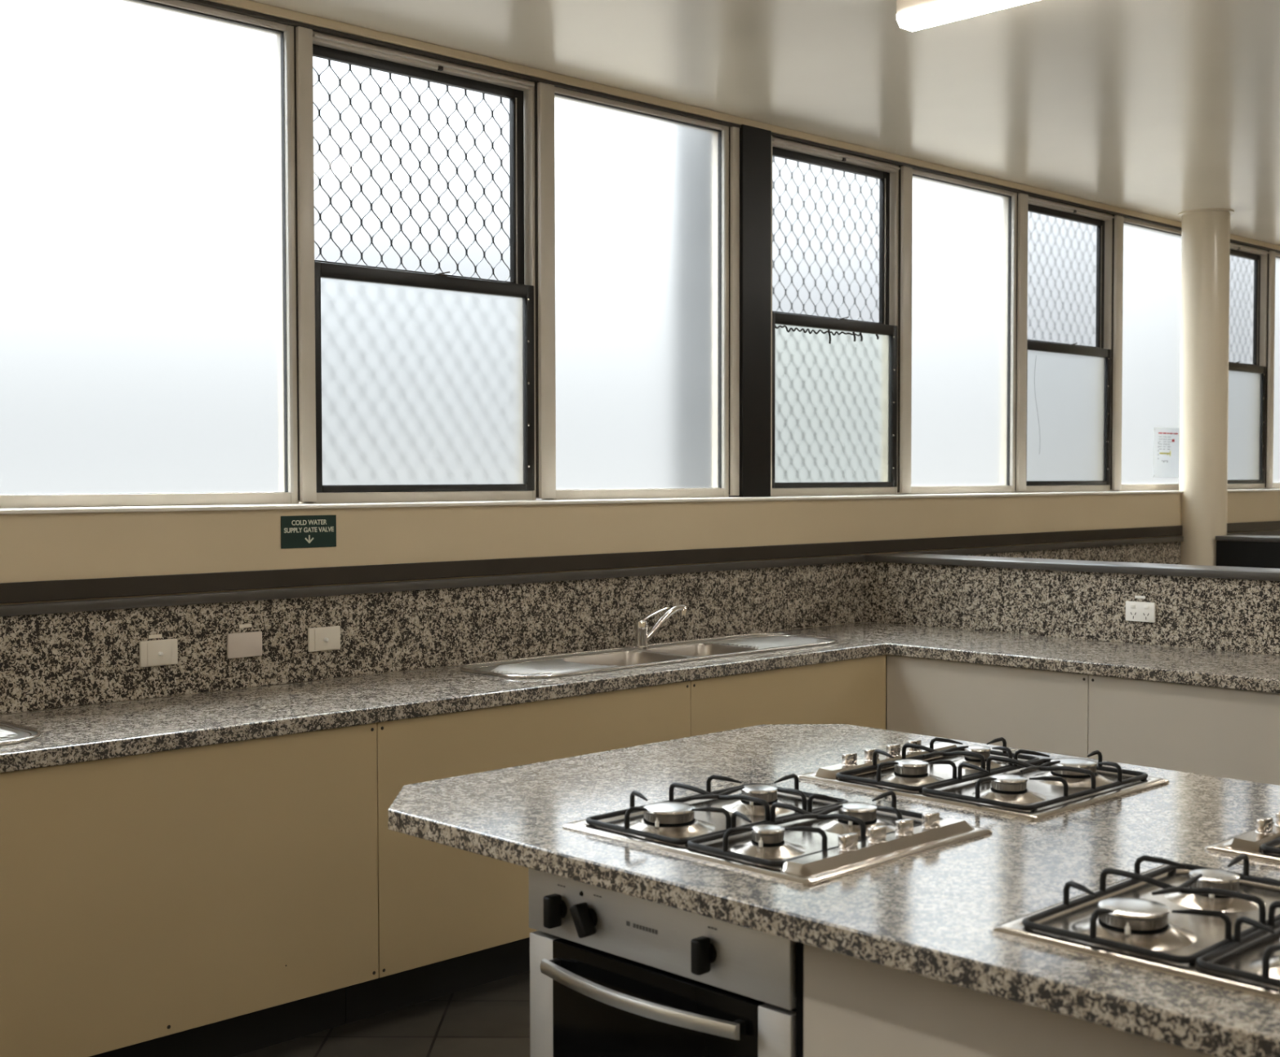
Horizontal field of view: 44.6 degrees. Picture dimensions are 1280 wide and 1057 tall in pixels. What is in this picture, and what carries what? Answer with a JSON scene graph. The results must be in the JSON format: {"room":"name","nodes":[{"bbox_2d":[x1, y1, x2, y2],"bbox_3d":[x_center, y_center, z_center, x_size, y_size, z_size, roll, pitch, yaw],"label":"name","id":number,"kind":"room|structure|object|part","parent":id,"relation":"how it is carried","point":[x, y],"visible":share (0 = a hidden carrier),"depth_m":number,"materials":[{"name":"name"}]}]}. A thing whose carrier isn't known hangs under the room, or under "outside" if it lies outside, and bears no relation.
{"room":"communal kitchen","nodes":[
{"label":"communal kitchen","id":0,"kind":"room"},
{"bbox_2d":[234,970,530,1056],"bbox_3d":[3.100,1.438,3.699,14.652,0.100,7.851,-2,3,-44],"label":"floor","id":1,"kind":"structure","parent":0,"point":[491,1019],"depth_m":4.26,"materials":[{"name":"tile"}]},
{"bbox_2d":[0,723,378,1056],"bbox_3d":[-1.338,0.956,3.979,1.211,0.857,0.580,-2,3,-44],"label":"base cabinet","id":2,"kind":"object","parent":1,"relation":"on","point":[220,900],"visible":1,"depth_m":3.81,"materials":[{"name":"beige laminate"}]},
{"bbox_2d":[345,680,690,1024],"bbox_3d":[-0.471,0.927,4.827,1.211,0.857,0.580,-2,3,-44],"label":"base cabinet","id":3,"kind":"object","parent":1,"relation":"on","point":[451,920],"visible":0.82,"depth_m":4.43,"materials":[{"name":"beige laminate"}]},
{"bbox_2d":[528,868,803,1056],"bbox_3d":[0.203,0.995,2.705,0.640,0.860,0.610,-2,3,-44],"label":"oven","id":4,"kind":"object","parent":1,"relation":"on","point":[612,974],"visible":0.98,"depth_m":2.51,"materials":[{"name":"silver metal"}]},
{"bbox_3d":[-0.148,0.748,2.669,0.024,0.020,0.014,-2,3,-44],"label":"handle mount","id":5,"kind":"part","parent":4,"relation":"part of","materials":[{"name":"silver metal"}]},
{"bbox_3d":[-0.147,0.651,2.658,0.034,0.055,0.033,-2,3,-44],"label":"knob","id":6,"kind":"part","parent":4,"relation":"part of","materials":[{"name":"black plastic"}]},
{"bbox_3d":[-0.094,0.652,2.603,0.034,0.054,0.040,-2,3,-44],"label":"knob","id":7,"kind":"part","parent":4,"relation":"part of","materials":[{"name":"black plastic"}]},
{"bbox_3d":[-0.021,0.754,2.498,0.042,0.025,0.447,-2,3,-44],"label":"handle","id":8,"kind":"part","parent":4,"relation":"part of","materials":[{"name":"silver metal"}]},
{"bbox_3d":[0.020,0.989,2.538,0.019,0.551,0.467,-2,3,-44],"label":"door glass","id":9,"kind":"part","parent":4,"relation":"part of","materials":[{"name":"black glass"}]},
{"bbox_3d":[0.022,0.997,2.538,0.020,0.567,0.595,-2,3,-44],"label":"door","id":10,"kind":"part","parent":4,"relation":"part of","materials":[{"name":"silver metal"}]},
{"bbox_3d":[0.095,0.659,2.410,0.034,0.055,0.033,-2,3,-44],"label":"knob","id":11,"kind":"part","parent":4,"relation":"part of","materials":[{"name":"black plastic"}]},
{"bbox_3d":[0.147,0.758,2.367,0.024,0.020,0.014,-2,3,-44],"label":"handle mount","id":12,"kind":"part","parent":4,"relation":"part of","materials":[{"name":"silver metal"}]},
{"bbox_2d":[690,654,886,737],"bbox_3d":[0.335,0.899,5.614,1.040,0.857,0.580,-2,3,-44],"label":"base cabinet","id":13,"kind":"object","parent":1,"relation":"on","point":[849,691],"visible":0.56,"depth_m":5.40,"materials":[{"name":"beige laminate"}]},
{"bbox_2d":[886,654,1088,758],"bbox_3d":[1.416,0.895,5.692,0.617,0.857,0.821,-2,3,-44],"label":"base cabinet","id":14,"kind":"object","parent":1,"relation":"on","point":[1044,711],"visible":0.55,"depth_m":5.45,"materials":[{"name":"laminate"}]},
{"bbox_2d":[803,943,1214,1056],"bbox_3d":[0.857,1.000,2.532,1.189,0.860,1.759,-2,3,-44],"label":"base cabinet","id":15,"kind":"object","parent":1,"relation":"on","point":[853,1006],"visible":0.05,"depth_m":2.15,"materials":[{"name":"laminate"}]},
{"bbox_2d":[387,724,1279,1056],"bbox_3d":[0.783,0.547,2.607,1.388,0.039,2.483,-2,3,-44],"label":"countertop","id":16,"kind":"structure","parent":15,"relation":"on","point":[933,914],"depth_m":2.49,"materials":[{"name":"black stone"}]},
{"bbox_2d":[562,773,992,886],"bbox_3d":[0.235,0.498,2.713,0.503,0.052,0.559,-2,3,-44],"label":"gas hob","id":17,"kind":"object","parent":16,"relation":"in","point":[795,836],"visible":1,"depth_m":2.64,"materials":[{"name":"silver metal"}]},
{"bbox_3d":[0.051,0.508,2.721,0.090,0.004,0.090,0,2,14],"label":"burner seat","id":18,"kind":"part","parent":17,"relation":"part of","materials":[{"name":"black"}]},
{"bbox_3d":[0.051,0.515,2.721,0.160,0.011,0.160,-2,3,-44],"label":"burner","id":19,"kind":"part","parent":17,"relation":"part of","materials":[{"name":"silver metal"}]},
{"bbox_3d":[0.220,0.509,2.887,0.138,0.011,0.138,-2,3,-44],"label":"burner","id":20,"kind":"part","parent":17,"relation":"part of","materials":[{"name":"silver metal"}]},
{"bbox_3d":[0.220,0.502,2.886,0.068,0.004,0.068,2,3,41],"label":"burner seat","id":21,"kind":"part","parent":17,"relation":"part of","materials":[{"name":"black"}]},
{"bbox_3d":[0.210,0.520,2.559,0.124,0.011,0.124,-2,3,-44],"label":"burner","id":22,"kind":"part","parent":17,"relation":"part of","materials":[{"name":"silver metal"}]},
{"bbox_3d":[0.210,0.513,2.559,0.054,0.004,0.054,0,2,14],"label":"burner seat","id":23,"kind":"part","parent":17,"relation":"part of","materials":[{"name":"black"}]},
{"bbox_3d":[0.332,0.500,2.490,0.034,0.024,0.033,-2,3,-44],"label":"knob","id":24,"kind":"part","parent":17,"relation":"part of","materials":[{"name":"silver metal"}]},
{"bbox_3d":[0.379,0.514,2.724,0.138,0.011,0.138,-2,3,-44],"label":"burner","id":25,"kind":"part","parent":17,"relation":"part of","materials":[{"name":"silver metal"}]},
{"bbox_3d":[0.379,0.507,2.724,0.068,0.004,0.068,-2,2,-40],"label":"burner seat","id":26,"kind":"part","parent":17,"relation":"part of","materials":[{"name":"black metal"}]},
{"bbox_3d":[0.385,0.498,2.543,0.034,0.024,0.033,-2,3,-44],"label":"knob","id":27,"kind":"part","parent":17,"relation":"part of","materials":[{"name":"silver metal"}]},
{"bbox_3d":[0.439,0.496,2.595,0.034,0.024,0.033,-2,3,-44],"label":"knob","id":28,"kind":"part","parent":17,"relation":"part of","materials":[{"name":"silver metal"}]},
{"bbox_3d":[0.493,0.494,2.647,0.034,0.024,0.033,-2,3,-44],"label":"knob","id":29,"kind":"part","parent":17,"relation":"part of","materials":[{"name":"silver metal"}]},
{"bbox_2d":[797,737,1168,821],"bbox_3d":[0.689,0.482,3.155,0.503,0.052,0.559,-2,3,-44],"label":"gas hob","id":30,"kind":"object","parent":16,"relation":"in","point":[977,778],"visible":1,"depth_m":3.10,"materials":[{"name":"silver metal"}]},
{"bbox_3d":[0.432,0.475,3.219,0.034,0.024,0.033,-2,3,-44],"label":"knob","id":31,"kind":"part","parent":30,"relation":"part of","materials":[{"name":"silver metal"}]},
{"bbox_3d":[0.485,0.474,3.272,0.034,0.024,0.033,-2,3,-44],"label":"knob","id":32,"kind":"part","parent":30,"relation":"part of","materials":[{"name":"silver metal"}]},
{"bbox_3d":[0.539,0.472,3.324,0.034,0.024,0.033,-2,3,-44],"label":"knob","id":33,"kind":"part","parent":30,"relation":"part of","materials":[{"name":"silver metal"}]},
{"bbox_3d":[0.545,0.493,3.144,0.068,0.004,0.068,2,3,41],"label":"burner seat","id":34,"kind":"part","parent":30,"relation":"part of","materials":[{"name":"black"}]},
{"bbox_3d":[0.545,0.500,3.144,0.138,0.011,0.138,-2,3,-44],"label":"burner","id":35,"kind":"part","parent":30,"relation":"part of","materials":[{"name":"silver metal"}]},
{"bbox_3d":[0.593,0.470,3.377,0.034,0.024,0.033,-2,3,-44],"label":"knob","id":36,"kind":"part","parent":30,"relation":"part of","materials":[{"name":"silver metal"}]},
{"bbox_3d":[0.715,0.487,3.309,0.054,0.004,0.054,0,2,14],"label":"burner seat","id":37,"kind":"part","parent":30,"relation":"part of","materials":[{"name":"black"}]},
{"bbox_3d":[0.715,0.494,3.310,0.124,0.011,0.124,-2,3,-44],"label":"burner","id":38,"kind":"part","parent":30,"relation":"part of","materials":[{"name":"silver metal"}]},
{"bbox_3d":[0.704,0.505,2.982,0.138,0.011,0.138,-2,3,-44],"label":"burner","id":39,"kind":"part","parent":30,"relation":"part of","materials":[{"name":"silver metal"}]},
{"bbox_3d":[0.704,0.498,2.982,0.068,0.004,0.068,2,3,41],"label":"burner seat","id":40,"kind":"part","parent":30,"relation":"part of","materials":[{"name":"black"}]},
{"bbox_3d":[0.874,0.500,3.147,0.160,0.011,0.160,-2,3,-44],"label":"burner","id":41,"kind":"part","parent":30,"relation":"part of","materials":[{"name":"silver metal"}]},
{"bbox_3d":[0.874,0.492,3.147,0.090,0.004,0.090,-1,2,-13],"label":"burner seat","id":42,"kind":"part","parent":30,"relation":"part of","materials":[{"name":"black"}]},
{"bbox_2d":[991,853,1279,1002],"bbox_3d":[0.845,0.518,2.082,0.503,0.052,0.559,-2,3,-44],"label":"gas hob","id":43,"kind":"object","parent":16,"relation":"in","point":[1215,927],"visible":1,"depth_m":2.07,"materials":[{"name":"silver metal"}]},
{"bbox_3d":[0.660,0.528,2.090,0.090,0.004,0.090,-1,2,-13],"label":"burner seat","id":44,"kind":"part","parent":43,"relation":"part of","materials":[{"name":"black"}]},
{"bbox_3d":[0.660,0.535,2.091,0.160,0.011,0.160,-2,3,-44],"label":"burner","id":45,"kind":"part","parent":43,"relation":"part of","materials":[{"name":"silver metal"}]},
{"bbox_3d":[0.830,0.529,2.256,0.138,0.011,0.138,-2,3,-44],"label":"burner","id":46,"kind":"part","parent":43,"relation":"part of","materials":[{"name":"silver metal"}]},
{"bbox_3d":[0.830,0.522,2.256,0.068,0.004,0.068,-2,2,-40],"label":"burner seat","id":47,"kind":"part","parent":43,"relation":"part of","materials":[{"name":"black"}]},
{"bbox_3d":[0.819,0.540,1.928,0.124,0.011,0.124,-2,3,-44],"label":"burner","id":48,"kind":"part","parent":43,"relation":"part of","materials":[{"name":"silver metal"}]},
{"bbox_2d":[1204,811,1279,864],"bbox_3d":[1.298,0.502,2.537,0.503,0.052,0.559,-2,3,-44],"label":"gas hob","id":49,"kind":"object","parent":16,"relation":"in","point":[1262,843],"visible":1,"depth_m":2.55,"materials":[{"name":"silver metal"}]},
{"bbox_3d":[1.041,0.495,2.602,0.034,0.024,0.033,-2,3,-44],"label":"knob","id":50,"kind":"part","parent":49,"relation":"part of","materials":[{"name":"silver metal"}]},
{"bbox_3d":[1.094,0.493,2.655,0.034,0.024,0.033,-2,3,-44],"label":"knob","id":51,"kind":"part","parent":49,"relation":"part of","materials":[{"name":"silver metal"}]},
{"bbox_2d":[865,552,1279,729],"bbox_3d":[2.093,0.734,5.600,0.262,1.183,3.071,-2,3,-44],"label":"wall","id":52,"kind":"structure","parent":1,"relation":"on","point":[1138,568],"depth_m":5.87,"materials":[{"name":"paint"}]},
{"bbox_2d":[863,561,1279,655],"bbox_3d":[2.014,0.301,5.508,0.010,0.254,3.050,-2,3,-44],"label":"backsplash","id":53,"kind":"structure","parent":52,"relation":"attached to","point":[1215,614],"depth_m":5.88,"materials":[{"name":"stone"}]},
{"bbox_2d":[1134,595,1145,599],"bbox_3d":[1.823,0.250,5.694,0.002,0.010,0.040,-2,3,-44],"label":"label strip","id":54,"kind":"object","parent":53,"relation":"attached to","point":[1135,597],"visible":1,"depth_m":5.69,"materials":[{"name":"white plastic"}]},
{"bbox_2d":[1125,600,1155,622],"bbox_3d":[1.821,0.303,5.689,0.013,0.072,0.115,-2,3,-44],"label":"power outlet","id":55,"kind":"object","parent":53,"relation":"attached to","point":[1140,611],"visible":1,"depth_m":5.68,"materials":[{"name":"white plastic"}]},
{"bbox_2d":[1088,675,1279,785],"bbox_3d":[1.992,0.914,5.104,0.617,0.857,0.823,-2,3,-44],"label":"base cabinet","id":56,"kind":"object","parent":1,"relation":"on","point":[1233,734],"visible":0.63,"depth_m":4.93,"materials":[{"name":"laminate"}]},
{"bbox_2d":[1215,534,1279,568],"bbox_3d":[3.571,0.643,8.196,0.249,1.188,1.046,-2,3,-44],"label":"wall","id":57,"kind":"structure","parent":1,"relation":"on","point":[1232,550],"depth_m":8.35,"materials":[{"name":"black laminate"}]},
{"bbox_2d":[0,491,1279,715],"bbox_3d":[0.466,0.593,6.365,14.452,1.419,0.300,-2,3,-44],"label":"wall","id":58,"kind":"structure","parent":0,"point":[37,547],"depth_m":5.28,"materials":[{"name":"beige paint"}]},
{"bbox_2d":[0,0,316,508],"bbox_3d":[-1.425,-0.813,4.570,1.043,1.493,0.095,-2,3,-44],"label":"window","id":59,"kind":"structure","parent":58,"relation":"in","point":[157,288],"depth_m":4.56,"materials":[{"name":"white glass"}]},
{"bbox_2d":[280,515,336,548],"bbox_3d":[-0.996,0.009,4.703,0.193,0.097,0.004,-2,3,-44],"label":"wall sign","id":60,"kind":"object","parent":58,"relation":"attached to","point":[312,531],"visible":1,"depth_m":4.70,"materials":[{"name":"teal plastic"}]},
{"bbox_2d":[299,31,555,503],"bbox_3d":[-0.707,-0.838,5.295,1.007,1.493,0.128,-2,3,-44],"label":"window","id":61,"kind":"structure","parent":58,"relation":"in","point":[434,180],"depth_m":5.27,"materials":[{"name":"clear glass"}]},
{"bbox_3d":[-0.751,-1.190,5.246,0.844,0.676,0.002,-2,3,-44],"label":"pane","id":62,"kind":"part","parent":61,"relation":"part of","materials":[{"name":"clear glass"}]},
{"bbox_3d":[-0.741,-1.184,5.256,0.896,0.728,0.025,-2,3,-44],"label":"sash","id":63,"kind":"part","parent":61,"relation":"part of","materials":[{"name":"black paint"}]},
{"bbox_3d":[-0.712,-0.483,5.258,0.866,0.696,0.002,-2,3,-44],"label":"pane","id":64,"kind":"part","parent":61,"relation":"part of","materials":[{"name":"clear glass"}]},
{"bbox_3d":[-0.711,-0.489,5.259,0.910,0.729,0.028,-2,3,-44],"label":"sash","id":65,"kind":"part","parent":61,"relation":"part of","materials":[{"name":"black paint"}]},
{"bbox_2d":[0,555,865,714],"bbox_3d":[-0.981,0.318,4.710,5.410,0.282,0.027,-2,3,-44],"label":"backsplash","id":66,"kind":"structure","parent":58,"relation":"attached to","point":[56,655],"depth_m":4.90,"materials":[{"name":"stone"}]},
{"bbox_2d":[148,634,162,639],"bbox_3d":[-1.350,0.301,4.350,0.040,0.010,0.002,-2,3,-44],"label":"label strip","id":67,"kind":"object","parent":66,"relation":"attached to","point":[157,636],"visible":1,"depth_m":4.35,"materials":[{"name":"beige plastic"}]},
{"bbox_2d":[139,638,177,667],"bbox_3d":[-1.337,0.347,4.350,0.112,0.072,0.023,-2,3,-44],"label":"switch plate","id":68,"kind":"object","parent":66,"relation":"attached to","point":[156,652],"visible":1,"depth_m":4.34,"materials":[{"name":"beige plastic"}]},
{"bbox_2d":[226,631,262,658],"bbox_3d":[-1.149,0.339,4.542,0.112,0.072,0.010,-2,3,-44],"label":"blank plate","id":69,"kind":"object","parent":66,"relation":"attached to","point":[240,645],"visible":1,"depth_m":4.54,"materials":[{"name":"plastic"}]},
{"bbox_2d":[239,623,251,628],"bbox_3d":[-1.148,0.284,4.547,0.040,0.010,0.002,-2,3,-44],"label":"label strip","id":70,"kind":"object","parent":66,"relation":"attached to","point":[249,625],"visible":1,"depth_m":4.54,"materials":[{"name":"beige plastic"}]},
{"bbox_2d":[307,626,340,652],"bbox_3d":[-0.952,0.335,4.726,0.112,0.072,0.023,-2,3,-44],"label":"switch plate","id":71,"kind":"object","parent":66,"relation":"attached to","point":[322,638],"visible":1,"depth_m":4.72,"materials":[{"name":"beige plastic"}]},
{"bbox_2d":[0,520,1279,604],"bbox_3d":[0.574,0.092,6.237,14.452,0.053,0.012,-2,3,-44],"label":"trim","id":72,"kind":"structure","parent":58,"relation":"attached to","point":[100,588],"depth_m":5.22,"materials":[{"name":"black wood"}]},
{"bbox_2d":[0,488,1279,514],"bbox_3d":[0.481,-0.122,6.325,14.452,0.012,0.283,-2,3,-44],"label":"sill","id":73,"kind":"structure","parent":58,"relation":"on","point":[437,504],"depth_m":5.25,"materials":[{"name":"paint"}]},
{"bbox_2d":[728,124,771,497],"bbox_3d":[0.433,-0.877,6.383,0.174,1.494,0.120,-2,3,-44],"label":"pillar","id":74,"kind":"structure","parent":73,"relation":"on","point":[755,143],"depth_m":6.33,"materials":[{"name":"black metal"}]},
{"bbox_2d":[541,86,739,499],"bbox_3d":[0.017,-0.862,5.979,0.986,1.493,0.095,-2,3,-44],"label":"window","id":75,"kind":"structure","parent":58,"relation":"in","point":[647,200],"depth_m":5.96,"materials":[{"name":"white glass"}]},
{"bbox_2d":[770,135,912,496],"bbox_3d":[0.839,-0.891,6.805,0.994,1.493,0.128,-2,3,-44],"label":"window","id":76,"kind":"structure","parent":58,"relation":"in","point":[842,224],"depth_m":6.81,"materials":[{"name":"white glass"}]},
{"bbox_3d":[0.804,-1.243,6.766,0.805,0.676,0.002,-2,3,-44],"label":"pane","id":77,"kind":"part","parent":76,"relation":"part of","materials":[{"name":"clear glass"}]},
{"bbox_3d":[0.815,-1.237,6.776,0.857,0.728,0.025,-2,3,-44],"label":"sash","id":78,"kind":"part","parent":76,"relation":"part of","materials":[{"name":"glass"}]},
{"bbox_3d":[0.843,-0.537,6.778,0.827,0.696,0.002,-2,3,-44],"label":"pane","id":79,"kind":"part","parent":76,"relation":"part of","materials":[{"name":"clear glass"}]},
{"bbox_3d":[0.845,-0.542,6.779,0.871,0.729,0.028,-2,3,-44],"label":"sash","id":80,"kind":"part","parent":76,"relation":"part of","materials":[{"name":"black paint"}]},
{"bbox_2d":[897,168,1027,494],"bbox_3d":[1.551,-0.914,7.479,0.968,1.493,0.095,-2,3,-44],"label":"window","id":81,"kind":"structure","parent":58,"relation":"in","point":[970,240],"depth_m":7.48,"materials":[{"name":"white glass"}]},
{"bbox_2d":[898,536,1183,564],"bbox_3d":[2.049,0.214,7.671,2.571,0.282,0.027,-2,3,-44],"label":"backsplash","id":82,"kind":"structure","parent":58,"relation":"attached to","point":[1162,550],"depth_m":7.94,"materials":[{"name":"stone"}]},
{"bbox_2d":[1015,195,1123,492],"bbox_3d":[2.225,-0.938,8.160,0.956,1.493,0.128,-2,3,-44],"label":"window","id":83,"kind":"structure","parent":58,"relation":"in","point":[1075,254],"depth_m":8.18,"materials":[{"name":"white glass"}]},
{"bbox_3d":[2.179,-1.290,8.110,0.790,0.676,0.002,-2,3,-44],"label":"pane","id":84,"kind":"part","parent":83,"relation":"part of","materials":[{"name":"clear glass"}]},
{"bbox_3d":[2.189,-1.284,8.120,0.842,0.728,0.025,-2,3,-44],"label":"sash","id":85,"kind":"part","parent":83,"relation":"part of","materials":[{"name":"black paint"}]},
{"bbox_3d":[2.218,-0.584,8.122,0.812,0.696,0.002,-2,3,-44],"label":"pane","id":86,"kind":"part","parent":83,"relation":"part of","materials":[{"name":"clear glass"}]},
{"bbox_3d":[2.220,-0.589,8.123,0.856,0.729,0.028,-2,3,-44],"label":"sash","id":87,"kind":"part","parent":83,"relation":"part of","materials":[{"name":"black paint"}]},
{"bbox_2d":[1110,217,1181,491],"bbox_3d":[2.913,-0.961,8.810,0.941,1.493,0.095,-2,3,-44],"label":"window","id":88,"kind":"structure","parent":58,"relation":"in","point":[1152,253],"depth_m":8.72,"materials":[{"name":"white glass"}]},
{"bbox_2d":[1153,426,1179,477],"bbox_3d":[3.021,-0.432,8.911,0.380,0.284,0.002,-2,3,-44],"label":"notice","id":89,"kind":"object","parent":88,"relation":"attached to","point":[1166,440],"visible":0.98,"depth_m":8.88,"materials":[{"name":"white paper"}]},
{"bbox_2d":[1157,436,1171,462],"bbox_3d":[2.978,-0.448,8.867,0.158,0.148,0.001,-2,3,-44],"label":"print","id":90,"kind":"object","parent":89,"relation":"attached to","point":[1164,443],"depth_m":8.86,"materials":[{"name":"grey paper"}]},
{"bbox_2d":[1226,242,1275,489],"bbox_3d":[3.583,-0.984,9.484,0.966,1.493,0.123,-2,3,-44],"label":"window","id":91,"kind":"structure","parent":58,"relation":"in","point":[1251,269],"depth_m":9.65,"materials":[{"name":"white glass"}]},
{"bbox_3d":[3.540,-1.336,9.440,0.814,0.676,0.002,-2,3,-44],"label":"pane","id":92,"kind":"part","parent":91,"relation":"part of","materials":[{"name":"clear glass"}]},
{"bbox_3d":[3.550,-1.330,9.450,0.866,0.728,0.025,-2,3,-44],"label":"sash","id":93,"kind":"part","parent":91,"relation":"part of","materials":[{"name":"black paint"}]},
{"bbox_3d":[3.579,-0.630,9.452,0.836,0.696,0.002,-2,3,-44],"label":"pane","id":94,"kind":"part","parent":91,"relation":"part of","materials":[{"name":"clear glass"}]},
{"bbox_3d":[3.581,-0.635,9.453,0.880,0.729,0.028,-2,3,-44],"label":"sash","id":95,"kind":"part","parent":91,"relation":"part of","materials":[{"name":"black paint"}]},
{"bbox_2d":[1226,530,1279,535],"bbox_3d":[4.142,0.143,9.717,2.644,0.282,0.027,-2,3,-44],"label":"backsplash","id":96,"kind":"structure","parent":58,"relation":"attached to","point":[1268,532],"depth_m":9.23,"materials":[{"name":"stone"}]},
{"bbox_2d":[1264,252,1279,488],"bbox_3d":[4.311,-1.009,10.176,1.042,1.493,0.095,-2,3,-44],"label":"window","id":97,"kind":"structure","parent":58,"relation":"in","point":[1276,469],"depth_m":9.89,"materials":[{"name":"white glass"}]},
{"bbox_3d":[4.289,-1.010,10.141,0.946,1.458,0.001,-2,3,-44],"label":"pane","id":98,"kind":"part","parent":97,"relation":"part of","materials":[{"name":"clear glass"}]},
{"bbox_2d":[249,0,1279,245],"bbox_3d":[3.092,-1.622,3.600,14.652,0.120,7.861,-2,3,-44],"label":"ceiling","id":99,"kind":"structure","parent":0,"point":[1163,108],"depth_m":5.52,"materials":[{"name":"paint"}]},
{"bbox_2d":[180,0,1279,253],"bbox_3d":[0.402,-1.636,6.353,14.452,0.028,0.145,-2,3,-44],"label":"trim","id":100,"kind":"structure","parent":99,"relation":"attached to","point":[249,5],"depth_m":5.87,"materials":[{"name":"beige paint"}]},
{"bbox_2d":[895,0,1037,31],"bbox_3d":[1.230,-1.539,4.294,0.100,0.086,1.220,-2,3,-44],"label":"light","id":101,"kind":"object","parent":99,"relation":"attached to","point":[911,15],"visible":1,"depth_m":4.61,"materials":[{"name":"white plastic"}]},
{"bbox_2d":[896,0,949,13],"bbox_3d":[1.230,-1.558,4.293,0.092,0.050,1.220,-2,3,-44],"label":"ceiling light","id":102,"kind":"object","parent":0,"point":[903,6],"depth_m":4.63,"materials":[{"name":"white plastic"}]},
{"bbox_2d":[1177,208,1234,565],"bbox_3d":[3.100,-0.253,8.600,0.291,2.952,0.291,-2,3,-44],"label":"column","id":103,"kind":"structure","parent":0,"point":[1205,233],"depth_m":8.48,"materials":[{"name":"paint"}]},
{"bbox_3d":[2.570,0.933,4.515,0.615,0.857,0.822,-2,3,-44],"label":"base cabinet","id":104,"kind":"object","parent":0,"visible":0},
{"bbox_2d":[0,622,1279,773],"bbox_3d":[0.080,0.515,3.623,5.399,0.042,3.049,-2,3,-44],"label":"countertop","id":105,"kind":"structure","parent":104,"relation":"on","point":[93,732],"depth_m":4.64,"materials":[{"name":"black stone"}]},
{"bbox_2d":[0,720,41,746],"bbox_3d":[-2.069,0.584,3.275,1.567,0.170,0.414,-2,3,-44],"label":"double sink","id":106,"kind":"object","parent":105,"relation":"in","point":[11,733],"visible":1,"depth_m":3.71,"materials":[{"name":"grey metal"}]},
{"bbox_2d":[459,632,837,678],"bbox_3d":[0.078,0.510,5.399,1.570,0.170,0.414,-2,3,-44],"label":"double sink","id":107,"kind":"object","parent":105,"relation":"in","point":[562,664],"visible":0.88,"depth_m":5.42,"materials":[{"name":"grey metal"}]},
{"bbox_3d":[-0.056,0.519,5.244,0.381,0.163,0.295,-2,3,-44],"label":"bowl","id":108,"kind":"part","parent":107,"relation":"part of","materials":[{"name":"silver metal"}]},
{"bbox_3d":[0.218,0.509,5.513,0.331,0.163,0.295,-2,3,-44],"label":"bowl","id":109,"kind":"part","parent":107,"relation":"part of","materials":[{"name":"silver metal"}]},
{"bbox_2d":[633,604,687,648],"bbox_3d":[0.078,0.350,5.584,0.227,0.147,0.054,-1,2,-31],"label":"mixer tap","id":110,"kind":"object","parent":105,"relation":"on","point":[642,636],"visible":1,"depth_m":5.55,"materials":[{"name":"silver metal"}]},
{"bbox_3d":[0.052,0.307,5.556,0.110,0.055,0.023,-1,2,-20],"label":"lever","id":111,"kind":"part","parent":110,"relation":"part of","materials":[{"name":"silver metal"}]},
{"bbox_3d":[0.084,0.340,5.595,0.184,0.129,0.025,-1,2,-35],"label":"spout","id":112,"kind":"part","parent":110,"relation":"part of","materials":[{"name":"silver metal"}]}
]}

